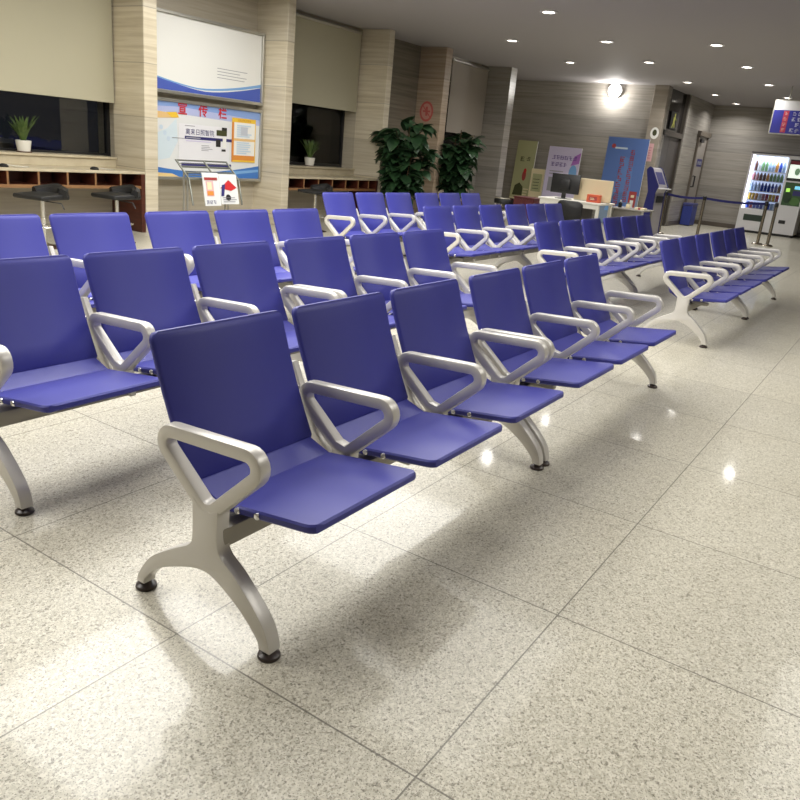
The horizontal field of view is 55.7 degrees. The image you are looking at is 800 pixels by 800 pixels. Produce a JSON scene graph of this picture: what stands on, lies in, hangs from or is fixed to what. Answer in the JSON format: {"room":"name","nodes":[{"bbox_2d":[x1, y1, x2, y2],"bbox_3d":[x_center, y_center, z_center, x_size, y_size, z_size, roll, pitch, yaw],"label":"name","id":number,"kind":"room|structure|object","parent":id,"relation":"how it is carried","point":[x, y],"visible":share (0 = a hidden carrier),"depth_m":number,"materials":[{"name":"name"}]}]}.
{"room":"waiting hall","nodes":[
{"label":"waiting hall","id":0,"kind":"room"},
{"bbox_2d":[0,0,481,226],"bbox_3d":[-3.453,-4.145,10.562,0.850,3.210,22.900,17,22,30],"label":"wall","id":1,"kind":"structure","parent":0,"point":[238,13],"depth_m":10.66,"materials":[{"name":"stone"}]},
{"bbox_2d":[0,102,110,155],"bbox_3d":[-4.436,-3.861,8.809,0.060,1.890,2.370,17,22,30],"label":"window","id":2,"kind":"structure","parent":1,"relation":"in","point":[106,112],"depth_m":9.85,"materials":[{"name":"black"}]},
{"bbox_2d":[0,0,113,102],"bbox_3d":[-4.159,-4.286,8.427,0.060,1.635,2.210,17,22,30],"label":"roller blind","id":3,"kind":"object","parent":1,"relation":"attached to","point":[56,48],"visible":1,"depth_m":8.81,"materials":[{"name":"beige fabric"}]},
{"bbox_2d":[0,150,116,159],"bbox_3d":[-4.400,-2.919,8.967,0.310,0.028,2.235,17,22,30],"label":"windowsill","id":4,"kind":"structure","parent":1,"relation":"attached to","point":[3,152],"depth_m":9.16,"materials":[{"name":"beige stone"}]},
{"bbox_2d":[9,115,35,152],"bbox_3d":[-4.432,-3.122,8.853,0.387,0.418,0.329,17,22,30],"label":"potted plant","id":5,"kind":"object","parent":4,"relation":"on","point":[23,145],"visible":1,"depth_m":8.82,"materials":[{"name":"green plant"}]},
{"bbox_2d":[111,0,157,231],"bbox_3d":[-3.331,-3.781,9.517,0.610,3.210,0.200,17,22,30],"label":"pillar","id":6,"kind":"structure","parent":1,"relation":"attached to","point":[134,22],"depth_m":9.38,"materials":[{"name":"stone"}]},
{"bbox_2d":[157,97,262,181],"bbox_3d":[-2.821,-3.682,10.794,0.170,1.045,2.255,17,22,30],"label":"notice board","id":7,"kind":"object","parent":1,"relation":"attached to","point":[188,130],"visible":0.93,"depth_m":10.78,"materials":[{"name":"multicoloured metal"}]},
{"bbox_2d":[156,7,264,105],"bbox_3d":[-2.722,-4.704,10.450,0.170,1.000,2.255,17,22,30],"label":"notice board","id":8,"kind":"object","parent":1,"relation":"attached to","point":[197,57],"visible":0.66,"depth_m":10.47,"materials":[{"name":"silver metal"}]},
{"bbox_2d":[252,0,295,224],"bbox_3d":[-1.934,-4.324,11.530,0.610,3.210,0.160,17,22,30],"label":"pillar","id":9,"kind":"structure","parent":1,"relation":"attached to","point":[276,18],"depth_m":11.35,"materials":[{"name":"stone"}]},
{"bbox_2d":[289,103,344,166],"bbox_3d":[-1.683,-4.941,12.773,0.060,1.870,2.380,17,22,30],"label":"window","id":10,"kind":"structure","parent":1,"relation":"in","point":[313,123],"depth_m":13.30,"materials":[{"name":"black glass"}]},
{"bbox_2d":[289,165,354,169],"bbox_3d":[-1.616,-4.002,12.982,0.310,0.028,2.375,17,22,30],"label":"trim","id":11,"kind":"structure","parent":1,"relation":"attached to","point":[292,166],"depth_m":13.13,"materials":[{"name":"beige stone"}]},
{"bbox_2d":[300,139,318,165],"bbox_3d":[-1.555,-4.248,12.990,0.375,0.440,0.367,6,19,1],"label":"potted plant","id":12,"kind":"object","parent":11,"relation":"on","point":[310,148],"visible":1,"depth_m":12.96,"materials":[{"name":"green plant"}]},
{"bbox_2d":[292,12,362,111],"bbox_3d":[-1.371,-5.512,12.377,0.060,1.322,2.320,17,22,30],"label":"roller blind","id":13,"kind":"object","parent":1,"relation":"attached to","point":[326,53],"visible":0.62,"depth_m":12.56,"materials":[{"name":"beige fabric"}]},
{"bbox_2d":[353,29,395,191],"bbox_3d":[-0.516,-4.875,13.576,0.610,3.210,0.160,17,22,30],"label":"pillar","id":14,"kind":"structure","parent":1,"relation":"attached to","point":[377,45],"depth_m":13.33,"materials":[{"name":"stone"}]},
{"bbox_2d":[383,39,420,207],"bbox_3d":[-0.219,-5.153,14.486,0.019,3.210,1.730,17,22,30],"label":"trim","id":15,"kind":"structure","parent":1,"relation":"attached to","point":[406,58],"depth_m":14.51,"materials":[{"name":"stone"}]},
{"bbox_2d":[420,101,432,121],"bbox_3d":[0.519,-5.687,14.915,0.310,0.380,0.004,17,22,30],"label":"round sticker","id":16,"kind":"object","parent":1,"relation":"attached to","point":[426,110],"visible":1,"depth_m":14.91,"materials":[{"name":"red"}]},
{"bbox_2d":[409,47,452,212],"bbox_3d":[0.566,-5.296,15.137,0.610,3.210,0.230,17,22,30],"label":"trim","id":17,"kind":"structure","parent":1,"relation":"attached to","point":[435,62],"depth_m":14.78,"materials":[{"name":"stone"}]},
{"bbox_2d":[444,82,461,148],"bbox_3d":[0.858,-5.779,16.512,0.060,2.200,2.050,17,22,30],"label":"window","id":18,"kind":"structure","parent":1,"relation":"in","point":[446,134],"depth_m":16.79,"materials":[{"name":"black glass"}]},
{"bbox_2d":[445,58,489,135],"bbox_3d":[1.480,-6.564,16.517,0.060,1.448,1.590,17,22,30],"label":"roller blind","id":19,"kind":"object","parent":1,"relation":"attached to","point":[468,86],"visible":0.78,"depth_m":16.46,"materials":[{"name":"beige fabric"}]},
{"bbox_2d":[467,65,488,192],"bbox_3d":[1.753,-5.920,17.330,0.019,3.210,0.300,17,22,30],"label":"trim","id":20,"kind":"structure","parent":1,"relation":"attached to","point":[473,168],"depth_m":17.58,"materials":[{"name":"grey metal"}]},
{"bbox_2d":[474,66,517,204],"bbox_3d":[2.149,-5.912,17.419,0.610,3.210,0.300,17,22,30],"label":"trim","id":21,"kind":"structure","parent":1,"relation":"attached to","point":[501,83],"depth_m":17.21,"materials":[{"name":"grey stone"}]},
{"bbox_2d":[0,209,799,799],"bbox_3d":[3.430,-1.375,9.528,14.650,0.100,27.700,17,22,30],"label":"floor","id":22,"kind":"structure","parent":0,"point":[618,618],"depth_m":2.35,"materials":[{"name":"tile"}]},
{"bbox_2d":[13,183,69,249],"bbox_3d":[-3.728,-1.941,7.960,0.466,0.655,0.465,11,19,17],"label":"bar stool","id":23,"kind":"object","parent":22,"relation":"on","point":[43,193],"visible":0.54,"depth_m":7.89,"materials":[{"name":"black leather"}]},
{"bbox_2d":[0,212,136,312],"bbox_3d":[-2.005,-0.550,4.088,0.646,0.808,1.866,17,22,30],"label":"bench","id":24,"kind":"object","parent":22,"relation":"on","point":[76,235],"visible":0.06,"depth_m":4.45,"materials":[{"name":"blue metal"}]},
{"bbox_2d":[0,154,145,232],"bbox_3d":[-4.112,-2.403,8.906,0.595,0.855,2.235,17,22,30],"label":"countertop","id":25,"kind":"structure","parent":22,"relation":"on","point":[68,172],"depth_m":9.08,"materials":[{"name":"beige wood"}]},
{"bbox_2d":[0,163,28,166],"bbox_3d":[-4.228,-2.574,8.301,0.104,0.036,0.354,17,22,30],"label":"pen","id":26,"kind":"object","parent":25,"relation":"on","point":[1,164],"visible":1,"depth_m":8.19,"materials":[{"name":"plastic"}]},
{"bbox_2d":[0,182,140,188],"bbox_3d":[-4.119,-2.525,8.841,0.590,0.035,2.175,17,22,30],"label":"shelf","id":27,"kind":"object","parent":25,"relation":"attached to","point":[100,185],"depth_m":8.88,"materials":[{"name":"brown wood"}]},
{"bbox_2d":[0,164,144,173],"bbox_3d":[-4.084,-2.695,8.808,0.595,0.030,2.235,17,22,30],"label":"countertop","id":28,"kind":"structure","parent":25,"relation":"on","point":[39,168],"depth_m":8.83,"materials":[{"name":"beige stone"}]},
{"bbox_2d":[90,166,114,169],"bbox_3d":[-3.605,-2.816,9.200,0.104,0.036,0.354,17,22,30],"label":"pen","id":29,"kind":"object","parent":25,"relation":"on","point":[93,167],"visible":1,"depth_m":9.08,"materials":[{"name":"black plastic"}]},
{"bbox_2d":[91,184,140,243],"bbox_3d":[-3.228,-2.144,8.706,0.466,0.655,0.465,15,21,25],"label":"bar stool","id":30,"kind":"object","parent":22,"relation":"on","point":[121,192],"visible":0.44,"depth_m":8.61,"materials":[{"name":"black leather"}]},
{"bbox_2d":[0,241,339,515],"bbox_3d":[-0.996,-0.229,3.425,0.646,0.808,1.866,17,22,30],"label":"bench","id":31,"kind":"object","parent":22,"relation":"on","point":[52,339],"visible":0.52,"depth_m":3.17,"materials":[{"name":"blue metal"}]},
{"bbox_2d":[175,159,242,231],"bbox_3d":[-2.487,-2.661,10.006,0.550,0.940,0.884,17,22,30],"label":"rack","id":32,"kind":"object","parent":22,"relation":"on","point":[188,184],"visible":0.66,"depth_m":9.78,"materials":[{"name":"silver metal"}]},
{"bbox_2d":[201,173,220,205],"bbox_3d":[-2.443,-2.728,9.802,0.095,0.404,0.270,17,22,30],"label":"brochure","id":33,"kind":"object","parent":32,"relation":"on","point":[210,181],"visible":1,"depth_m":9.79,"materials":[{"name":"white paper"}]},
{"bbox_2d":[218,174,238,203],"bbox_3d":[-2.271,-2.792,10.027,0.095,0.374,0.310,17,22,30],"label":"newspaper","id":34,"kind":"object","parent":32,"relation":"on","point":[227,182],"visible":1,"depth_m":10.02,"materials":[{"name":"white paper"}]},
{"bbox_2d":[145,208,355,297],"bbox_3d":[-0.965,-0.955,5.588,0.646,0.808,1.866,17,22,30],"label":"bench","id":35,"kind":"object","parent":22,"relation":"on","point":[185,230],"visible":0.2,"depth_m":5.51,"materials":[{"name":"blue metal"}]},
{"bbox_2d":[298,183,332,232],"bbox_3d":[-1.273,-2.939,11.535,0.466,0.715,0.465,19,23,36],"label":"bar stool","id":36,"kind":"object","parent":22,"relation":"on","point":[317,189],"visible":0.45,"depth_m":11.45,"materials":[{"name":"black leather"}]},
{"bbox_2d":[288,167,377,214],"bbox_3d":[-1.327,-3.486,12.924,0.595,0.855,2.380,17,22,30],"label":"countertop","id":37,"kind":"structure","parent":22,"relation":"on","point":[299,178],"depth_m":12.97,"materials":[{"name":"beige stone"}]},
{"bbox_2d":[288,186,374,190],"bbox_3d":[-1.333,-3.608,12.858,0.590,0.035,2.320,17,22,30],"label":"shelf","id":38,"kind":"object","parent":37,"relation":"attached to","point":[335,188],"depth_m":13.00,"materials":[{"name":"brown wood"}]},
{"bbox_2d":[289,174,377,180],"bbox_3d":[-1.298,-3.779,12.825,0.595,0.030,2.380,17,22,30],"label":"countertop","id":39,"kind":"structure","parent":37,"relation":"on","point":[293,176],"depth_m":12.72,"materials":[{"name":"beige stone"}]},
{"bbox_2d":[135,279,563,662],"bbox_3d":[-0.012,0.076,2.801,0.646,0.808,1.866,17,22,30],"label":"bench","id":40,"kind":"object","parent":22,"relation":"on","point":[245,436],"visible":1,"depth_m":2.47,"materials":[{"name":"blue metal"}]},
{"bbox_2d":[322,192,426,274],"bbox_3d":[-0.152,-1.994,8.907,0.646,0.808,1.866,17,22,30],"label":"bench","id":41,"kind":"object","parent":22,"relation":"on","point":[343,219],"visible":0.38,"depth_m":8.80,"materials":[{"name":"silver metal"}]},
{"bbox_2d":[284,229,498,329],"bbox_3d":[0.044,-0.634,4.925,0.646,0.808,1.866,17,22,30],"label":"bench","id":42,"kind":"object","parent":22,"relation":"on","point":[322,263],"visible":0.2,"depth_m":4.84,"materials":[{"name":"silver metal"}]},
{"bbox_2d":[370,116,442,212],"bbox_3d":[0.021,-4.008,13.299,1.415,1.848,1.274,17,22,30],"label":"rubber plant","id":43,"kind":"object","parent":22,"relation":"on","point":[397,155],"visible":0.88,"depth_m":13.09,"materials":[{"name":"green plant"}]},
{"bbox_2d":[415,193,506,229],"bbox_3d":[0.888,-2.399,10.407,0.646,0.808,1.866,17,22,30],"label":"bench","id":44,"kind":"object","parent":22,"relation":"on","point":[422,199],"visible":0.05,"depth_m":10.34,"materials":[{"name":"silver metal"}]},
{"bbox_2d":[436,130,486,204],"bbox_3d":[1.130,-4.567,15.403,1.015,1.767,1.171,-12,25,-42],"label":"rubber plant","id":45,"kind":"object","parent":22,"relation":"on","point":[456,164],"visible":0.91,"depth_m":15.09,"materials":[{"name":"green plant"}]},
{"bbox_2d":[423,205,537,289],"bbox_3d":[0.926,-1.690,8.315,0.646,0.808,1.866,17,22,30],"label":"bench","id":46,"kind":"object","parent":22,"relation":"on","point":[470,235],"visible":0.73,"depth_m":8.31,"materials":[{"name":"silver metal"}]},
{"bbox_2d":[494,196,513,223],"bbox_3d":[1.895,-3.429,14.027,0.370,0.639,0.370,17,22,30],"label":"stool","id":47,"kind":"object","parent":22,"relation":"on","point":[498,199],"visible":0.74,"depth_m":13.80,"materials":[{"name":"black leather"}]},
{"bbox_2d":[509,140,537,197],"bbox_3d":[3.130,-5.770,19.539,0.540,1.774,0.331,17,22,30],"label":"display board","id":48,"kind":"object","parent":22,"relation":"on","point":[526,150],"visible":0.72,"depth_m":19.54,"materials":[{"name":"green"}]},
{"bbox_2d":[513,196,539,221],"bbox_3d":[2.330,-3.398,13.983,0.420,0.685,0.460,17,22,30],"label":"base cabinet","id":49,"kind":"object","parent":22,"relation":"on","point":[525,200],"visible":0.33,"depth_m":13.74,"materials":[{"name":"red paint"}]},
{"bbox_2d":[497,203,563,268],"bbox_3d":[1.966,-2.095,9.814,0.646,0.808,1.866,17,22,30],"label":"bench","id":50,"kind":"object","parent":22,"relation":"on","point":[516,215],"visible":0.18,"depth_m":9.54,"materials":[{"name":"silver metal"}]},
{"bbox_2d":[528,168,544,196],"bbox_3d":[3.418,-5.281,19.202,0.360,1.120,0.320,17,22,30],"label":"display board","id":51,"kind":"object","parent":22,"relation":"on","point":[537,175],"visible":0.51,"depth_m":19.15,"materials":[{"name":"white paper"}]},
{"bbox_2d":[542,146,582,212],"bbox_3d":[3.911,-5.331,18.598,0.840,1.688,0.320,17,22,30],"label":"display board","id":52,"kind":"object","parent":22,"relation":"on","point":[563,160],"visible":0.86,"depth_m":18.54,"materials":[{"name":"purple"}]},
{"bbox_2d":[558,200,582,225],"bbox_3d":[2.721,-2.730,11.924,0.554,0.804,0.553,17,22,30],"label":"office chair","id":53,"kind":"object","parent":22,"relation":"on","point":[572,210],"visible":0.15,"depth_m":11.60,"materials":[{"name":"black leather"}]},
{"bbox_2d":[469,254,675,466],"bbox_3d":[1.029,-0.328,4.301,0.646,0.808,1.866,17,22,30],"label":"bench","id":54,"kind":"object","parent":22,"relation":"on","point":[556,318],"visible":0.83,"depth_m":4.11,"materials":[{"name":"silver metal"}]},
{"bbox_2d":[534,196,614,241],"bbox_3d":[2.958,-3.027,12.937,1.100,0.765,0.720,17,22,30],"label":"office desk","id":55,"kind":"object","parent":22,"relation":"on","point":[588,207],"visible":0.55,"depth_m":12.69,"materials":[{"name":"white laminate"}]},
{"bbox_2d":[550,173,580,199],"bbox_3d":[2.771,-3.581,12.693,0.500,0.400,0.180,17,22,30],"label":"computer monitor","id":56,"kind":"object","parent":55,"relation":"on","point":[565,184],"visible":1,"depth_m":12.65,"materials":[{"name":"black plastic"}]},
{"bbox_2d":[573,178,613,203],"bbox_3d":[3.222,-3.486,12.605,0.640,0.360,0.100,17,22,30],"label":"partition","id":57,"kind":"object","parent":55,"relation":"on","point":[604,188],"depth_m":12.55,"materials":[{"name":"beige wood"}]},
{"bbox_2d":[586,194,601,202],"bbox_3d":[3.195,-3.318,12.467,0.220,0.125,0.104,17,22,30],"label":"tissue box","id":58,"kind":"object","parent":55,"relation":"on","point":[592,198],"visible":1,"depth_m":12.43,"materials":[{"name":"orange"}]},
{"bbox_2d":[525,218,646,301],"bbox_3d":[1.935,-1.369,7.652,0.646,0.808,1.866,17,22,30],"label":"bench","id":59,"kind":"object","parent":22,"relation":"on","point":[548,238],"visible":0.52,"depth_m":7.71,"materials":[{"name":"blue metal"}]},
{"bbox_2d":[598,136,649,222],"bbox_3d":[5.257,-5.188,18.039,0.980,2.019,0.320,17,22,30],"label":"display board","id":60,"kind":"object","parent":22,"relation":"on","point":[625,159],"visible":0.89,"depth_m":17.96,"materials":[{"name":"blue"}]},
{"bbox_2d":[611,206,653,220],"bbox_3d":[4.048,-3.034,13.388,0.600,0.690,0.600,17,22,30],"label":"office desk","id":61,"kind":"object","parent":22,"relation":"on","point":[616,211],"visible":0.42,"depth_m":13.13,"materials":[{"name":"grey laminate"}]},
{"bbox_2d":[602,215,681,292],"bbox_3d":[2.975,-1.773,9.151,0.646,0.808,1.866,17,22,30],"label":"bench","id":62,"kind":"object","parent":22,"relation":"on","point":[637,229],"visible":0.6,"depth_m":9.00,"materials":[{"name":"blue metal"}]},
{"bbox_2d":[643,166,670,234],"bbox_3d":[5.546,-4.306,16.435,0.422,1.428,0.560,21,24,38],"label":"kiosk","id":63,"kind":"object","parent":22,"relation":"on","point":[656,179],"visible":0.69,"depth_m":16.30,"materials":[{"name":"blue"}]},
{"bbox_2d":[658,191,667,233],"bbox_3d":[5.950,-4.249,17.163,0.240,0.930,0.240,17,22,30],"label":"post","id":64,"kind":"object","parent":22,"relation":"on","point":[666,193],"visible":0.58,"depth_m":17.12,"materials":[{"name":"silver metal"}]},
{"bbox_2d":[668,193,706,234],"bbox_3d":[6.369,-4.106,16.861,0.239,0.930,0.964,-9,24,-38],"label":"post","id":65,"kind":"object","parent":22,"relation":"on","point":[704,198],"visible":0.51,"depth_m":16.61,"materials":[{"name":"silver metal"}]},
{"bbox_2d":[679,202,697,225],"bbox_3d":[7.956,-5.124,20.859,0.280,0.600,0.560,17,22,30],"label":"litter bin","id":66,"kind":"object","parent":22,"relation":"on","point":[688,214],"visible":1,"depth_m":20.67,"materials":[{"name":"blue plastic"}]},
{"bbox_2d":[643,233,761,347],"bbox_3d":[2.890,-1.073,7.047,0.646,0.808,1.866,17,22,30],"label":"bench","id":67,"kind":"object","parent":22,"relation":"on","point":[688,262],"visible":0.92,"depth_m":6.72,"materials":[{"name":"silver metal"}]},
{"bbox_2d":[707,197,768,244],"bbox_3d":[7.411,-3.953,16.706,1.564,0.930,0.238,1,19,-12],"label":"post","id":68,"kind":"object","parent":22,"relation":"on","point":[765,204],"visible":0.98,"depth_m":16.70,"materials":[{"name":"silver metal"}]},
{"bbox_2d":[695,227,788,318],"bbox_3d":[3.930,-1.477,8.546,0.646,0.808,1.866,17,22,30],"label":"bench","id":69,"kind":"object","parent":22,"relation":"on","point":[730,243],"visible":0.63,"depth_m":8.48,"materials":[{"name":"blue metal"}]},
{"bbox_2d":[735,151,799,237],"bbox_3d":[9.986,-5.477,20.194,1.450,2.060,0.716,17,22,30],"label":"vending machine","id":70,"kind":"object","parent":22,"relation":"on","point":[787,219],"visible":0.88,"depth_m":20.01,"materials":[{"name":"white metal"}]},
{"bbox_2d":[758,160,761,170],"bbox_3d":[9.535,-6.208,20.033,0.076,0.260,0.080,17,22,30],"label":"drink bottle","id":71,"kind":"object","parent":70,"relation":"in","point":[760,163],"visible":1,"depth_m":20.01,"materials":[{"name":"white"}]},
{"bbox_2d":[764,161,768,170],"bbox_3d":[9.675,-6.166,19.947,0.076,0.260,0.080,17,22,30],"label":"drink bottle","id":72,"kind":"object","parent":70,"relation":"in","point":[767,163],"visible":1,"depth_m":19.93,"materials":[{"name":"green plastic"}]},
{"bbox_2d":[753,170,785,173],"bbox_3d":[9.825,-6.046,20.075,0.800,0.020,0.440,17,22,30],"label":"shelf","id":73,"kind":"object","parent":70,"relation":"attached to","point":[756,171],"depth_m":20.17,"materials":[{"name":"white metal"}]},
{"bbox_2d":[771,162,775,171],"bbox_3d":[9.815,-6.123,19.861,0.076,0.260,0.080,17,22,30],"label":"drink bottle","id":74,"kind":"object","parent":70,"relation":"in","point":[774,164],"visible":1,"depth_m":19.84,"materials":[{"name":"blue"}]},
{"bbox_2d":[778,162,782,172],"bbox_3d":[9.956,-6.080,19.775,0.076,0.260,0.080,17,22,30],"label":"drink bottle","id":75,"kind":"object","parent":70,"relation":"in","point":[781,165],"visible":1,"depth_m":19.75,"materials":[{"name":"blue plastic"}]},
{"bbox_2d":[761,203,778,246],"bbox_3d":[8.165,-3.847,16.609,0.240,0.930,0.240,17,22,30],"label":"post","id":76,"kind":"object","parent":22,"relation":"on","point":[776,206],"visible":1,"depth_m":16.60,"materials":[{"name":"silver metal"}]},
{"bbox_2d":[296,0,799,107],"bbox_3d":[3.733,-4.499,8.476,14.650,0.100,27.700,17,22,30],"label":"ceiling","id":77,"kind":"structure","parent":0,"point":[764,35],"depth_m":11.78,"materials":[{"name":"grey paint"}]},
{"bbox_2d":[506,39,518,41],"bbox_3d":[1.892,-6.058,12.759,0.236,0.015,0.236,17,22,30],"label":"recessed light","id":78,"kind":"object","parent":77,"relation":"in","point":[509,40],"visible":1,"depth_m":12.75,"materials":[{"name":"white ceramic"}]},
{"bbox_2d":[540,10,557,13],"bbox_3d":[1.961,-5.114,9.975,0.236,0.015,0.236,17,22,30],"label":"recessed light","id":79,"kind":"object","parent":77,"relation":"in","point":[541,11],"visible":1,"depth_m":9.96,"materials":[{"name":"white ceramic"}]},
{"bbox_2d":[599,40,613,42],"bbox_3d":[3.255,-5.645,11.926,0.236,0.015,0.236,17,22,30],"label":"recessed light","id":80,"kind":"object","parent":77,"relation":"in","point":[602,41],"visible":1,"depth_m":11.91,"materials":[{"name":"white ceramic"}]},
{"bbox_2d":[708,43,724,46],"bbox_3d":[4.712,-5.281,11.263,0.236,0.015,0.236,17,22,30],"label":"recessed light","id":81,"kind":"object","parent":77,"relation":"in","point":[711,44],"visible":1,"depth_m":11.23,"materials":[{"name":"white ceramic"}]},
{"bbox_2d":[768,86,799,135],"bbox_3d":[8.652,-5.649,14.909,2.400,0.920,0.066,17,22,30],"label":"hanging sign","id":82,"kind":"object","parent":77,"relation":"hanging from","point":[785,120],"visible":1,"depth_m":15.40,"materials":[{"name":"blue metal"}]},
{"bbox_2d":[500,80,672,218],"bbox_3d":[4.370,-6.224,18.986,4.220,3.210,0.220,17,22,30],"label":"wall","id":83,"kind":"structure","parent":0,"point":[584,116],"depth_m":18.71,"materials":[{"name":"grey stone"}]},
{"bbox_2d":[608,83,622,97],"bbox_3d":[5.112,-7.339,17.964,0.340,0.340,0.110,17,22,30],"label":"lamp","id":84,"kind":"object","parent":83,"relation":"attached to","point":[615,90],"visible":0.99,"depth_m":17.92,"materials":[{"name":"white glass"}]},
{"bbox_2d":[646,143,653,161],"bbox_3d":[5.850,-5.802,17.734,0.140,0.400,0.002,17,22,30],"label":"notice","id":85,"kind":"object","parent":83,"relation":"attached to","point":[651,146],"visible":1,"depth_m":17.73,"materials":[{"name":"pink paper"}]},
{"bbox_2d":[637,85,671,207],"bbox_3d":[5.891,-5.694,17.850,0.325,3.210,0.180,17,22,30],"label":"column","id":86,"kind":"structure","parent":83,"relation":"attached to","point":[660,101],"depth_m":17.53,"materials":[{"name":"grey stone"}]},
{"bbox_2d":[650,127,658,138],"bbox_3d":[5.914,-6.200,17.582,0.200,0.260,0.002,17,22,30],"label":"round plate","id":87,"kind":"object","parent":83,"relation":"attached to","point":[654,133],"visible":1,"depth_m":17.58,"materials":[{"name":"white plastic"}]},
{"bbox_2d":[665,95,714,225],"bbox_3d":[7.745,-6.390,20.452,0.250,3.210,2.600,17,22,30],"label":"wall","id":88,"kind":"structure","parent":0,"point":[700,111],"depth_m":19.91,"materials":[{"name":"grey stone"}]},
{"bbox_2d":[666,220,679,225],"bbox_3d":[7.350,-4.759,20.355,0.012,0.120,1.300,17,22,30],"label":"baseboard","id":89,"kind":"structure","parent":88,"relation":"attached to","point":[669,223],"depth_m":20.29,"materials":[{"name":"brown stone"}]},
{"bbox_2d":[657,87,690,225],"bbox_3d":[6.538,-5.895,18.634,0.121,3.210,1.865,17,22,30],"label":"door","id":90,"kind":"structure","parent":88,"relation":"in","point":[680,101],"depth_m":18.82,"materials":[{"name":"grey metal"}]},
{"bbox_2d":[668,111,677,129],"bbox_3d":[6.625,-6.766,18.336,0.039,0.400,0.560,17,22,30],"label":"exit sign","id":91,"kind":"object","parent":90,"relation":"attached to","point":[674,115],"visible":1,"depth_m":18.28,"materials":[{"name":"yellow plastic"}]},
{"bbox_2d":[684,130,711,202],"bbox_3d":[8.201,-6.125,20.974,0.109,2.460,1.190,17,22,30],"label":"door","id":92,"kind":"structure","parent":88,"relation":"in","point":[703,137],"depth_m":20.81,"materials":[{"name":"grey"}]},
{"bbox_2d":[695,105,799,232],"bbox_3d":[12.954,-5.370,18.922,10.410,3.210,0.300,17,22,30],"label":"wall","id":93,"kind":"structure","parent":0,"point":[736,131],"depth_m":20.95,"materials":[{"name":"grey stone"}]},
{"bbox_2d":[694,220,799,236],"bbox_3d":[12.725,-3.878,19.287,10.410,0.120,0.015,17,22,30],"label":"baseboard","id":94,"kind":"structure","parent":93,"relation":"attached to","point":[709,223],"depth_m":21.52,"materials":[{"name":"brown stone"}]},
{"label":"outside","id":95,"kind":"structure","parent":0,"visible":0},
{"bbox_2d":[0,143,63,150],"bbox_3d":[-15.294,-6.603,20.915,30.300,0.100,27.400,17,22,30],"label":"ground","id":96,"kind":"structure","parent":95,"point":[2,145],"depth_m":37.01,"materials":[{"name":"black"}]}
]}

